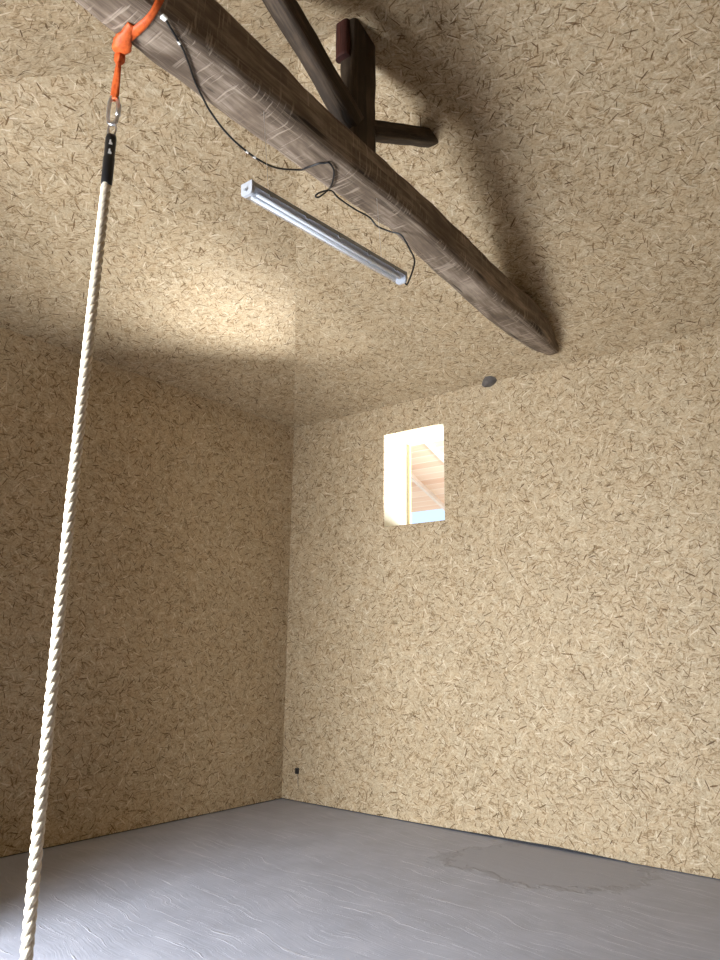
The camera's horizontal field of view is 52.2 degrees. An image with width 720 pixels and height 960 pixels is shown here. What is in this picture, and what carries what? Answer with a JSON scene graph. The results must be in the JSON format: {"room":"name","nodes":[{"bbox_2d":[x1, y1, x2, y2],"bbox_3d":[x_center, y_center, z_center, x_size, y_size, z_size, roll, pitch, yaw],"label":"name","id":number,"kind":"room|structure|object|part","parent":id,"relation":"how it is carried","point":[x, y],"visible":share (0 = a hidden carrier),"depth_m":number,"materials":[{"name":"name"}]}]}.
{"room":"farm building","nodes":[
{"label":"farm building","id":0,"kind":"room"},
{"bbox_2d":[0,327,293,856],"bbox_3d":[-2.898,0.791,5.894,0.018,4.204,6.677,-9,-16,37],"label":"wall","id":1,"kind":"structure","parent":0,"point":[170,706],"depth_m":6.86,"materials":[{"name":"beige wood"}]},
{"bbox_2d":[0,798,279,857],"bbox_3d":[-2.935,2.817,5.438,0.012,0.070,6.677,-9,-16,37],"label":"trim","id":2,"kind":"structure","parent":1,"relation":"attached to","point":[279,798],"depth_m":6.54,"materials":[{"name":"black"}]},
{"bbox_2d":[0,0,719,427],"bbox_3d":[1.071,-2.501,3.470,10.000,1.266,6.677,-9,-16,37],"label":"ceiling","id":3,"kind":"structure","parent":0,"point":[577,149],"depth_m":5.35,"materials":[{"name":"beige wood"}]},
{"bbox_2d":[74,0,558,354],"bbox_3d":[-0.131,-2.241,4.234,0.334,1.381,6.429,-9,-16,36],"label":"wooden beam","id":4,"kind":"structure","parent":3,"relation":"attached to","point":[233,72],"depth_m":4.00,"materials":[{"name":"brown wood"}]},
{"bbox_2d":[110,0,163,101],"bbox_3d":[-0.931,-1.905,3.051,0.332,0.585,0.092,-9,-16,37],"label":"sling","id":5,"kind":"object","parent":4,"relation":"hanging from","point":[121,45],"visible":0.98,"depth_m":3.06,"materials":[{"name":"orange fabric"}]},
{"bbox_2d":[106,95,121,126],"bbox_3d":[-1.031,-1.546,3.071,0.061,0.150,0.021,1,-13,-2],"label":"carabiner","id":6,"kind":"object","parent":5,"relation":"hanging from","point":[109,103],"visible":1,"depth_m":3.06,"materials":[{"name":"silver metal"}]},
{"bbox_2d":[20,121,116,959],"bbox_3d":[-1.056,0.267,2.652,0.056,3.613,0.047,2,-13,-6],"label":"rope","id":7,"kind":"object","parent":6,"relation":"hanging from","point":[45,753],"visible":1,"depth_m":2.63,"materials":[{"name":"white fabric"}]},
{"bbox_2d":[160,14,414,284],"bbox_3d":[-0.330,-1.554,3.817,0.271,0.515,1.988,-8,-16,35],"label":"power cable","id":8,"kind":"object","parent":4,"relation":"hanging from","point":[163,17],"visible":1,"depth_m":3.88,"materials":[{"name":"black rubber"}]},
{"bbox_2d":[241,112,406,284],"bbox_3d":[-0.133,-1.442,3.895,0.087,0.514,1.273,-9,-16,37],"label":"fluorescent light","id":9,"kind":"object","parent":4,"relation":"hanging from","point":[258,193],"visible":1,"depth_m":3.74,"materials":[{"name":"grey"}]},
{"bbox_2d":[253,181,406,275],"bbox_3d":[-0.137,-1.281,3.857,0.076,0.030,1.243,-9,-13,37],"label":"fluorescent light fixture","id":10,"kind":"object","parent":9,"relation":"on","point":[258,189],"depth_m":3.76,"materials":[{"name":"silver metal"}]},
{"bbox_3d":[-0.013,-2.344,4.428,0.133,1.090,0.242,-9,-16,37],"label":"king post","id":11,"kind":"part","parent":4,"relation":"part of","materials":[{"name":"brown wood"}]},
{"bbox_2d":[0,798,719,959],"bbox_3d":[1.010,2.301,2.367,11.000,0.200,7.677,-9,-16,37],"label":"floor","id":12,"kind":"structure","parent":0,"point":[278,879],"depth_m":4.84,"materials":[{"name":"concrete"}]},
{"bbox_2d":[282,328,719,878],"bbox_3d":[3.108,0.759,5.419,10.000,4.206,0.018,-9,-16,37],"label":"wall","id":13,"kind":"structure","parent":0,"point":[537,661],"depth_m":6.60,"materials":[{"name":"beige wood"}]},
{"bbox_2d":[283,798,719,879],"bbox_3d":[3.092,2.785,4.966,10.000,0.070,0.012,-9,-16,37],"label":"trim","id":14,"kind":"structure","parent":13,"relation":"attached to","point":[514,840],"depth_m":6.26,"materials":[{"name":"grey"}]},
{"bbox_3d":[3.269,0.625,5.656,11.000,4.594,0.470,-9,-16,37],"label":"wall","id":15,"kind":"structure","parent":0,"visible":0},
{"bbox_2d":[384,424,443,526],"bbox_3d":[0.720,0.005,7.875,0.805,1.053,0.502,-9,-16,37],"label":"window","id":16,"kind":"structure","parent":15,"relation":"in","point":[397,475],"depth_m":8.08,"materials":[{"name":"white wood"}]},
{"bbox_2d":[482,376,496,386],"bbox_3d":[1.284,-0.985,7.264,0.134,0.131,0.153,10,-16,-34],"label":"stone","id":17,"kind":"object","parent":15,"relation":"attached to","point":[488,381],"visible":0.93,"depth_m":7.22,"materials":[{"name":"grey stone"}]},
{"bbox_3d":[6.166,4.073,8.681,70.000,0.300,70.000,-9,-16,37],"label":"ground","id":18,"kind":"structure","parent":0,"visible":0},
{"bbox_2d":[411,439,444,511],"bbox_3d":[0.384,1.641,9.791,6.200,4.792,2.550,-9,-16,37],"label":"roof","id":19,"kind":"structure","parent":18,"relation":"on","point":[427,459],"depth_m":10.31,"materials":[{"name":"brown wood"}]}
]}

